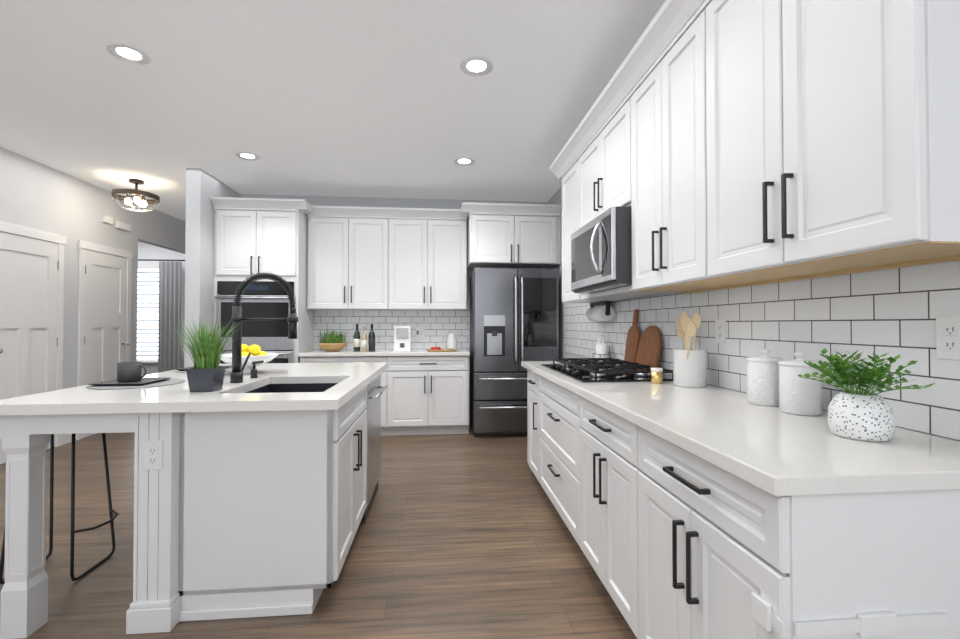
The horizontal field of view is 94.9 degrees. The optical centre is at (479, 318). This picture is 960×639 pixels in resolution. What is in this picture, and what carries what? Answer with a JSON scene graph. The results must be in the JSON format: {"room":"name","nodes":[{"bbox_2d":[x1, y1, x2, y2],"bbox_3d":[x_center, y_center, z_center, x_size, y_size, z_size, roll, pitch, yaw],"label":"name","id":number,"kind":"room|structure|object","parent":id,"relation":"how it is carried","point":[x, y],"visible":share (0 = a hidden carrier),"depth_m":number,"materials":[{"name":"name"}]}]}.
{"room":"kitchen","nodes":[
{"label":"kitchen","id":0,"kind":"room"},
{"bbox_2d":[0,147,137,464],"bbox_3d":[-3.987,-0.148,0.867,0.120,2.780,9.500,0,-1,-5],"label":"wall","id":1,"kind":"structure","parent":0,"point":[44,198],"depth_m":4.58,"materials":[{"name":"grey paint"}]},
{"bbox_2d":[0,221,65,463],"bbox_3d":[-4.172,0.221,4.063,0.089,2.125,0.864,0,-1,-5],"label":"closet door","id":2,"kind":"structure","parent":1,"relation":"in","point":[31,309],"depth_m":4.13,"materials":[{"name":"white wood"}]},
{"bbox_2d":[62,434,76,444],"bbox_3d":[-5.829,1.203,1.736,6.572,0.100,11.600,0,-1,-5],"label":"baseboard","id":3,"kind":"structure","parent":1,"relation":"attached to","point":[66,438],"depth_m":4.54,"materials":[{"name":"white wood"}]},
{"bbox_2d":[77,240,132,439],"bbox_3d":[-4.263,0.234,5.069,0.089,2.125,0.804,0,-1,-5],"label":"pantry door","id":4,"kind":"structure","parent":1,"relation":"in","point":[104,314],"depth_m":5.00,"materials":[{"name":"white wood"}]},
{"bbox_2d":[103,215,112,224],"bbox_3d":[-4.290,-1.136,5.080,0.035,0.085,0.120,0,-1,-5],"label":"box","id":5,"kind":"object","parent":1,"relation":"attached to","point":[106,219],"depth_m":5.07,"materials":[{"name":"white plastic"}]},
{"bbox_2d":[115,221,130,231],"bbox_3d":[-4.312,-1.113,5.328,0.035,0.085,0.220,0,-1,-5],"label":"box","id":6,"kind":"object","parent":1,"relation":"attached to","point":[118,224],"depth_m":5.31,"materials":[{"name":"white plastic"}]},
{"bbox_2d":[138,241,184,374],"bbox_3d":[-6.366,-0.061,7.588,6.560,2.780,0.120,0,-1,-5],"label":"wall","id":7,"kind":"structure","parent":0,"point":[147,251],"depth_m":7.62,"materials":[{"name":"grey paint"}]},
{"bbox_2d":[137,268,158,362],"bbox_3d":[-5.910,-0.046,7.542,1.220,1.630,0.050,0,-1,-5],"label":"window","id":8,"kind":"structure","parent":7,"relation":"in","point":[147,310],"depth_m":7.58,"materials":[{"name":"white glass"}]},
{"bbox_2d":[138,259,184,260],"bbox_3d":[-5.913,-0.984,7.484,2.041,0.044,0.190,0,-1,-5],"label":"curtain rod","id":9,"kind":"object","parent":7,"relation":"attached to","point":[157,260],"depth_m":7.44,"materials":[{"name":"black"}]},
{"bbox_2d":[158,261,181,372],"bbox_3d":[-5.250,0.023,7.457,0.360,1.970,0.056,0,-1,-5],"label":"curtain","id":10,"kind":"object","parent":9,"relation":"hanging from","point":[169,353],"visible":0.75,"depth_m":7.46,"materials":[{"name":"grey fabric"}]},
{"bbox_2d":[138,204,185,253],"bbox_3d":[-4.513,-1.233,6.657,0.120,0.460,2.100,0,-1,-5],"label":"header beam","id":11,"kind":"structure","parent":0,"point":[157,228],"depth_m":6.09,"materials":[{"name":"grey paint"}]},
{"bbox_2d":[184,168,203,367],"bbox_3d":[-2.850,-0.103,4.364,0.140,2.780,0.002,0,-1,-5],"label":"wall","id":12,"kind":"structure","parent":0,"point":[202,187],"depth_m":4.37,"materials":[{"name":"grey paint"}]},
{"bbox_2d":[0,423,636,638],"bbox_3d":[-3.181,1.294,2.578,12.000,0.060,12.800,0,-1,-5],"label":"floor","id":13,"kind":"structure","parent":0,"point":[464,536],"depth_m":2.29,"materials":[{"name":"brown wood"}]},
{"bbox_2d":[0,433,118,584],"bbox_3d":[-2.063,0.869,2.213,0.408,0.779,0.340,0,-1,-5],"label":"counter stool","id":14,"kind":"object","parent":13,"relation":"on","point":[73,531],"visible":0.56,"depth_m":2.26,"materials":[{"name":"black metal"}]},
{"bbox_2d":[0,366,387,638],"bbox_3d":[-1.319,0.822,2.595,1.330,0.884,1.667,0,-1,-5],"label":"kitchen island","id":15,"kind":"object","parent":13,"relation":"on","point":[250,499],"depth_m":1.85,"materials":[{"name":"wood"}]},
{"bbox_2d":[143,441,162,469],"bbox_3d":[-1.320,0.554,1.779,0.072,0.116,0.008,0,-1,-5],"label":"outlet","id":16,"kind":"object","parent":15,"relation":"attached to","point":[153,456],"visible":1,"depth_m":1.78,"materials":[{"name":"white plastic"}]},
{"bbox_2d":[0,363,311,417],"bbox_3d":[-1.609,0.359,2.563,0.785,0.040,1.748,0,-1,-5],"label":"island countertop","id":17,"kind":"structure","parent":15,"relation":"on","point":[168,399],"depth_m":1.81,"materials":[{"name":"white stone"}]},
{"bbox_2d":[86,378,184,388],"bbox_3d":[-1.744,0.332,2.249,0.400,0.004,0.400,0,-1,-5],"label":"placemat","id":18,"kind":"object","parent":17,"relation":"on","point":[171,381],"visible":0.52,"depth_m":2.16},
{"bbox_2d":[87,377,172,385],"bbox_3d":[-1.774,0.324,2.247,0.250,0.012,0.250,0,-1,-5],"label":"square plate","id":19,"kind":"object","parent":18,"relation":"on","point":[143,381],"visible":0.87,"depth_m":2.21,"materials":[{"name":"grey"}]},
{"bbox_2d":[117,361,146,381],"bbox_3d":[-1.798,0.277,2.283,0.136,0.098,0.102,0,-1,-5],"label":"mug","id":20,"kind":"object","parent":19,"relation":"on","point":[129,371],"visible":1,"depth_m":2.25,"materials":[{"name":"grey ceramic"}]},
{"bbox_2d":[168,316,240,391],"bbox_3d":[-1.274,0.153,2.049,0.408,0.357,0.447,0,-1,-5],"label":"potted plant","id":21,"kind":"object","parent":17,"relation":"on","point":[206,373],"visible":1,"depth_m":1.99,"materials":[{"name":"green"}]},
{"bbox_2d":[174,366,241,372],"bbox_3d":[-1.797,0.341,2.937,0.400,0.004,0.400,0,-1,-5],"label":"placemat","id":22,"kind":"object","parent":17,"relation":"on","point":[226,369],"visible":0.12,"depth_m":2.86,"materials":[{"name":"white"}]},
{"bbox_2d":[175,365,231,370],"bbox_3d":[-1.827,0.333,2.935,0.250,0.012,0.250,0,-1,-5],"label":"square plate","id":23,"kind":"object","parent":22,"relation":"on","point":[182,369],"visible":0.3,"depth_m":2.89,"materials":[{"name":"grey"}]},
{"bbox_2d":[220,344,278,373],"bbox_3d":[-1.436,0.249,2.730,0.350,0.183,0.350,0,-1,-5],"label":"bowl","id":24,"kind":"object","parent":17,"relation":"on","point":[256,352],"visible":0.56,"depth_m":2.69,"materials":[{"name":"white ceramic"}]},
{"bbox_2d":[250,360,263,377],"bbox_3d":[-1.268,0.288,2.504,0.071,0.098,0.040,0,-1,-5],"label":"soap dispenser","id":25,"kind":"object","parent":17,"relation":"on","point":[254,373],"visible":1,"depth_m":2.50,"materials":[{"name":"black metal"}]},
{"bbox_2d":[230,272,297,382],"bbox_3d":[-1.135,0.047,2.344,0.339,0.577,0.111,0,-1,-5],"label":"spring faucet","id":26,"kind":"object","parent":17,"relation":"on","point":[236,374],"visible":1,"depth_m":2.31,"materials":[{"name":"black metal"}]},
{"bbox_2d":[188,362,387,413],"bbox_3d":[-0.936,0.360,2.624,0.567,0.040,1.748,0,-1,-5],"label":"island countertop","id":27,"kind":"structure","parent":15,"relation":"on","point":[348,377],"depth_m":1.91,"materials":[{"name":"white stone"}]},
{"bbox_2d":[236,382,335,393],"bbox_3d":[-0.960,0.481,2.264,0.479,0.236,0.634,0,-1,-5],"label":"sink","id":28,"kind":"object","parent":27,"relation":"in","point":[265,387],"depth_m":2.55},
{"bbox_2d":[364,374,387,524],"bbox_3d":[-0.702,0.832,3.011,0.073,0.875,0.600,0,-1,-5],"label":"dishwasher","id":29,"kind":"object","parent":15,"relation":"in","point":[375,391],"visible":0.73,"depth_m":2.94,"materials":[{"name":"silver metal"}]},
{"bbox_2d":[210,197,313,362],"bbox_3d":[-2.351,0.022,4.928,0.948,2.545,0.700,0,-1,-5],"label":"tall cabinet","id":30,"kind":"object","parent":13,"relation":"on","point":[252,236],"visible":0.5,"depth_m":4.68,"materials":[{"name":"white paint"}]},
{"bbox_2d":[214,281,293,363],"bbox_3d":[-2.394,0.284,4.905,0.778,1.346,0.667,0,-1,-5],"label":"double wall oven","id":31,"kind":"object","parent":30,"relation":"in","point":[264,299],"visible":0.46,"depth_m":4.64,"materials":[{"name":"grey metal"}]},
{"bbox_2d":[300,357,389,435],"bbox_3d":[-1.500,0.854,5.044,0.927,0.884,0.600,0,-1,-5],"label":"base cabinet","id":32,"kind":"object","parent":13,"relation":"on","point":[385,375],"depth_m":4.78,"materials":[{"name":"white paint"}]},
{"bbox_2d":[390,357,468,434],"bbox_3d":[-0.593,0.855,5.127,0.896,0.884,0.600,0,-1,-5],"label":"base cabinet","id":33,"kind":"object","parent":13,"relation":"on","point":[425,392],"depth_m":4.84,"materials":[{"name":"white paint"}]},
{"bbox_2d":[298,349,469,356],"bbox_3d":[-1.052,0.392,5.074,1.834,0.040,0.634,0,-1,-5],"label":"countertop","id":34,"kind":"structure","parent":33,"relation":"on","point":[317,352],"depth_m":4.79,"materials":[{"name":"white stone"}]},
{"bbox_2d":[317,328,347,351],"bbox_3d":[-1.659,0.235,4.948,0.383,0.270,0.353,0,-1,-5],"label":"bowl","id":35,"kind":"object","parent":34,"relation":"on","point":[333,341],"visible":1,"depth_m":4.87,"materials":[{"name":"brown wood"}]},
{"bbox_2d":[353,324,359,351],"bbox_3d":[-1.375,0.217,4.926,0.076,0.305,0.076,0,-1,-5],"label":"bottle","id":36,"kind":"object","parent":34,"relation":"on","point":[356,344],"visible":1,"depth_m":4.90,"materials":[{"name":"black glass"}]},
{"bbox_2d":[361,327,366,351],"bbox_3d":[-1.287,0.231,4.893,0.068,0.274,0.068,0,-1,-5],"label":"bottle","id":37,"kind":"object","parent":34,"relation":"on","point":[364,342],"visible":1,"depth_m":4.87,"materials":[{"name":"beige glass"}]},
{"bbox_2d":[368,324,374,351],"bbox_3d":[-1.210,0.217,4.931,0.076,0.305,0.076,0,-1,-5],"label":"bottle","id":38,"kind":"object","parent":34,"relation":"on","point":[371,343],"visible":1,"depth_m":4.90,"materials":[{"name":"black glass"}]},
{"bbox_2d":[394,326,410,350],"bbox_3d":[-0.877,0.227,4.971,0.190,0.285,0.080,0,-1,-5],"label":"stand","id":39,"kind":"object","parent":34,"relation":"on","point":[401,338],"visible":1,"depth_m":4.97,"materials":[{"name":"white plastic"}]},
{"bbox_2d":[425,347,456,351],"bbox_3d":[-0.433,0.344,4.949,0.362,0.052,0.200,0,-1,-5],"label":"tray","id":40,"kind":"object","parent":34,"relation":"on","point":[435,349],"visible":1,"depth_m":4.90,"materials":[{"name":"brown wood"}]},
{"bbox_2d":[446,333,459,348],"bbox_3d":[-0.321,0.276,5.262,0.162,0.195,0.132,0,-1,-5],"label":"pitcher","id":41,"kind":"object","parent":34,"relation":"on","point":[451,343],"visible":0.98,"depth_m":5.21,"materials":[{"name":"white ceramic"}]},
{"bbox_2d":[470,268,558,435],"bbox_3d":[0.372,0.377,5.102,0.932,1.840,0.798,0,-1,-5],"label":"refrigerator","id":42,"kind":"object","parent":13,"relation":"on","point":[514,317],"visible":0.83,"depth_m":4.77,"materials":[{"name":"grey metal"}]},
{"bbox_2d":[527,369,536,477],"bbox_3d":[0.721,0.832,3.386,0.660,0.884,0.510,0,-1,-5],"label":"base cabinet","id":43,"kind":"object","parent":13,"relation":"on","point":[531,377],"depth_m":3.35,"materials":[{"name":"white paint"}]},
{"bbox_2d":[537,377,576,541],"bbox_3d":[0.784,0.823,2.684,0.660,0.884,0.900,0,-1,-5],"label":"base cabinet","id":44,"kind":"object","parent":13,"relation":"on","point":[556,407],"depth_m":2.59,"materials":[{"name":"white paint"}]},
{"bbox_2d":[577,397,632,630],"bbox_3d":[0.855,0.813,1.912,0.660,0.884,0.650,0,-1,-5],"label":"base cabinet","id":45,"kind":"object","parent":13,"relation":"on","point":[604,527],"depth_m":1.84,"materials":[{"name":"white paint"}]},
{"bbox_2d":[629,425,959,638],"bbox_3d":[0.915,0.804,1.255,0.660,0.884,0.670,0,-1,-5],"label":"base cabinet","id":46,"kind":"object","parent":13,"relation":"on","point":[710,512],"depth_m":0.93,"materials":[{"name":"white paint"}]},
{"bbox_2d":[521,361,959,500],"bbox_3d":[0.806,0.356,2.282,0.690,0.040,2.758,0,-1,-5],"label":"countertop","id":47,"kind":"structure","parent":46,"relation":"on","point":[783,456],"depth_m":1.13,"materials":[{"name":"white stone"}]},
{"bbox_2d":[593,334,610,357],"bbox_3d":[0.959,0.238,3.471,0.090,0.225,0.165,0,-1,-5],"label":"bottle","id":48,"kind":"object","parent":47,"relation":"on","point":[601,350],"visible":0.75,"depth_m":3.42,"materials":[{"name":"white ceramic"}]},
{"bbox_2d":[541,358,672,381],"bbox_3d":[0.754,0.311,2.778,0.535,0.060,0.920,0,-1,-5],"label":"gas cooktop","id":49,"kind":"object","parent":47,"relation":"in","point":[594,369],"visible":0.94,"depth_m":2.56,"materials":[{"name":"black metal"}]},
{"bbox_2d":[624,309,639,362],"bbox_3d":[1.044,0.141,3.008,0.067,0.407,0.170,0,-1,-5],"label":"paddle cutting board","id":50,"kind":"object","parent":47,"relation":"on","point":[632,340],"visible":0.92,"depth_m":2.99,"materials":[{"name":"brown wood"}]},
{"bbox_2d":[635,326,661,369],"bbox_3d":[1.064,0.193,2.778,0.070,0.295,0.270,0,-1,-5],"label":"cutting board","id":51,"kind":"object","parent":47,"relation":"on","point":[649,347],"visible":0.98,"depth_m":2.75,"materials":[{"name":"brown wood"}]},
{"bbox_2d":[651,367,662,383],"bbox_3d":[0.914,0.296,2.281,0.057,0.078,0.057,0,-1,-5],"label":"candle","id":52,"kind":"object","parent":47,"relation":"on","point":[656,375],"visible":1,"depth_m":2.26,"materials":[{"name":"gold metal"}]},
{"bbox_2d":[672,311,706,387],"bbox_3d":[1.037,0.149,2.190,0.161,0.369,0.309,0,-1,-5],"label":"utensil crock","id":53,"kind":"object","parent":47,"relation":"on","point":[689,367],"visible":1,"depth_m":2.12,"materials":[{"name":"white ceramic"}]},
{"bbox_2d":[746,349,783,405],"bbox_3d":[1.093,0.222,1.691,0.126,0.210,0.126,0,-1,-5],"label":"canister","id":54,"kind":"object","parent":47,"relation":"on","point":[763,380],"visible":0.92,"depth_m":1.65,"materials":[{"name":"white ceramic"}]},
{"bbox_2d":[778,352,821,415],"bbox_3d":[1.104,0.220,1.521,0.126,0.210,0.126,0,-1,-5],"label":"canister","id":55,"kind":"object","parent":47,"relation":"on","point":[798,395],"visible":0.96,"depth_m":1.48,"materials":[{"name":"white ceramic"}]},
{"bbox_2d":[798,348,933,441],"bbox_3d":[1.050,0.203,1.214,0.249,0.236,0.336,0,-1,-5],"label":"potted plant","id":56,"kind":"object","parent":47,"relation":"on","point":[861,415],"visible":1,"depth_m":1.16,"materials":[{"name":"green plant"}]},
{"bbox_2d":[0,0,665,221],"bbox_3d":[-3.181,-1.556,2.615,12.000,0.080,12.800,0,-1,-5],"label":"ceiling","id":57,"kind":"structure","parent":0,"point":[367,98],"depth_m":2.94,"materials":[{"name":"white paint"}]},
{"bbox_2d":[106,43,150,64],"bbox_3d":[-2.007,-1.511,2.521,0.200,0.008,0.200,0,-1,-5],"label":"recessed light","id":58,"kind":"object","parent":57,"relation":"in","point":[127,53],"visible":1,"depth_m":2.52,"materials":[{"name":"white plastic"}]},
{"bbox_2d":[111,179,159,211],"bbox_3d":[-3.707,-1.323,4.753,0.425,0.327,0.410,0,-1,-5],"label":"ceiling light fixture","id":59,"kind":"object","parent":57,"relation":"attached to","point":[143,202],"visible":1,"depth_m":4.71,"materials":[{"name":"brown metal"}]},
{"bbox_2d":[235,152,259,160],"bbox_3d":[-2.137,-1.491,4.055,0.200,0.008,0.200,0,-1,-5],"label":"recessed light","id":60,"kind":"object","parent":57,"relation":"in","point":[248,156],"visible":0.94,"depth_m":4.06,"materials":[{"name":"white"}]},
{"bbox_2d":[454,157,474,165],"bbox_3d":[-0.151,-1.489,4.186,0.200,0.008,0.200,0,-1,-5],"label":"recessed light","id":61,"kind":"object","parent":57,"relation":"in","point":[463,161],"visible":1,"depth_m":4.19,"materials":[{"name":"white plastic"}]},
{"bbox_2d":[460,56,492,75],"bbox_3d":[-0.020,-1.510,2.641,0.200,0.008,0.200,0,-1,-5],"label":"recessed light","id":62,"kind":"object","parent":57,"relation":"in","point":[476,66],"visible":1,"depth_m":2.64,"materials":[{"name":"white plastic"}]},
{"bbox_2d":[236,192,546,422],"bbox_3d":[-1.007,-0.088,5.465,3.730,2.780,0.120,0,-1,-5],"label":"wall","id":63,"kind":"structure","parent":0,"point":[312,200],"depth_m":5.42,"materials":[{"name":"grey paint"}]},
{"bbox_2d":[307,206,466,309],"bbox_3d":[-1.068,-0.679,5.199,1.815,1.155,0.410,0,-1,-5],"label":"upper cabinet","id":64,"kind":"object","parent":63,"relation":"attached to","point":[374,258],"visible":0.96,"depth_m":5.07,"materials":[{"name":"white paint"}]},
{"bbox_2d":[314,310,469,348],"bbox_3d":[-1.044,0.139,5.396,1.917,0.474,0.006,0,-1,-5],"label":"wall tile","id":65,"kind":"structure","parent":63,"relation":"attached to","point":[438,325],"depth_m":5.39,"materials":[{"name":"white tile"}]},
{"bbox_2d":[345,330,351,339],"bbox_3d":[-1.593,0.200,5.337,0.072,0.116,0.008,0,-1,-5],"label":"electrical outlet","id":66,"kind":"object","parent":65,"relation":"attached to","point":[348,334],"visible":0.92,"depth_m":5.33,"materials":[{"name":"white plastic"}]},
{"bbox_2d":[416,327,419,340],"bbox_3d":[-0.763,0.191,5.405,0.045,0.180,0.024,0,-1,-5],"label":"electrical outlet","id":67,"kind":"object","parent":65,"relation":"attached to","point":[417,333],"visible":1,"depth_m":5.39,"materials":[{"name":"white plastic"}]},
{"bbox_2d":[420,328,424,336],"bbox_3d":[-0.717,0.171,5.417,0.072,0.116,0.008,0,-1,-5],"label":"electrical outlet","id":68,"kind":"object","parent":65,"relation":"attached to","point":[422,332],"visible":0.96,"depth_m":5.42,"materials":[{"name":"white plastic"}]},
{"bbox_2d":[461,202,561,269],"bbox_3d":[0.330,-0.934,5.184,1.115,0.645,0.700,0,-1,-5],"label":"upper cabinet","id":69,"kind":"object","parent":63,"relation":"attached to","point":[505,235],"visible":1,"depth_m":4.92,"materials":[{"name":"white paint"}]},
{"bbox_2d":[547,186,957,440],"bbox_3d":[1.318,-0.144,1.159,0.120,2.780,9.120,0,-1,-5],"label":"wall","id":70,"kind":"structure","parent":0,"point":[556,198],"depth_m":4.94,"materials":[{"name":"grey paint"}]},
{"bbox_2d":[561,156,620,302],"bbox_3d":[0.877,-0.678,3.556,0.320,1.090,0.460,0,-1,-5],"label":"upper cabinet","id":71,"kind":"object","parent":70,"relation":"attached to","point":[569,173],"depth_m":3.54,"materials":[{"name":"white paint"}]},
{"bbox_2d":[586,301,614,320],"bbox_3d":[0.967,-0.056,3.556,0.116,0.152,0.360,0,-1,-5],"label":"paper towel holder","id":72,"kind":"object","parent":71,"relation":"attached to","point":[602,313],"visible":1,"depth_m":3.43,"materials":[{"name":"black"}]},
{"bbox_2d":[577,96,624,229],"bbox_3d":[0.939,-0.927,2.877,0.320,0.610,0.910,0,-1,-5],"label":"upper cabinet","id":73,"kind":"object","parent":70,"relation":"attached to","point":[601,160],"depth_m":2.80,"materials":[{"name":"white paint"}]},
{"bbox_2d":[571,206,631,293],"bbox_3d":[0.863,-0.393,2.790,0.488,0.424,0.754,0,-1,-5],"label":"microwave","id":74,"kind":"object","parent":73,"relation":"attached to","point":[601,252],"visible":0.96,"depth_m":2.52,"materials":[{"name":"grey metal"}]},
{"bbox_2d":[625,4,756,295],"bbox_3d":[1.011,-0.697,2.082,0.320,1.090,0.680,0,-1,-5],"label":"upper cabinet","id":75,"kind":"object","parent":70,"relation":"attached to","point":[663,133],"depth_m":2.02,"materials":[{"name":"white paint"}]},
{"bbox_2d":[564,261,959,440],"bbox_3d":[1.100,0.102,2.855,0.006,0.480,3.945,0,-1,-5],"label":"wall tile","id":76,"kind":"structure","parent":70,"relation":"attached to","point":[892,313],"depth_m":1.54,"materials":[{"name":"white tile"}]},
{"bbox_2d":[715,319,725,343],"bbox_3d":[1.159,0.063,2.126,0.008,0.116,0.072,0,-1,-5],"label":"electrical outlet","id":77,"kind":"object","parent":76,"relation":"attached to","point":[720,330],"visible":1,"depth_m":2.12,"materials":[{"name":"white plastic"}]},
{"bbox_2d":[936,315,959,359],"bbox_3d":[1.246,0.051,1.165,0.008,0.116,0.072,0,-1,-5],"label":"electrical outlet","id":78,"kind":"object","parent":76,"relation":"attached to","point":[947,337],"visible":1,"depth_m":1.17,"materials":[{"name":"white plastic"}]},
{"bbox_2d":[697,0,959,283],"bbox_3d":[1.077,-0.707,1.357,0.320,1.090,0.775,0,-1,-5],"label":"upper cabinet","id":79,"kind":"object","parent":70,"relation":"attached to","point":[714,145],"depth_m":1.21,"materials":[{"name":"white paint"}]}
]}

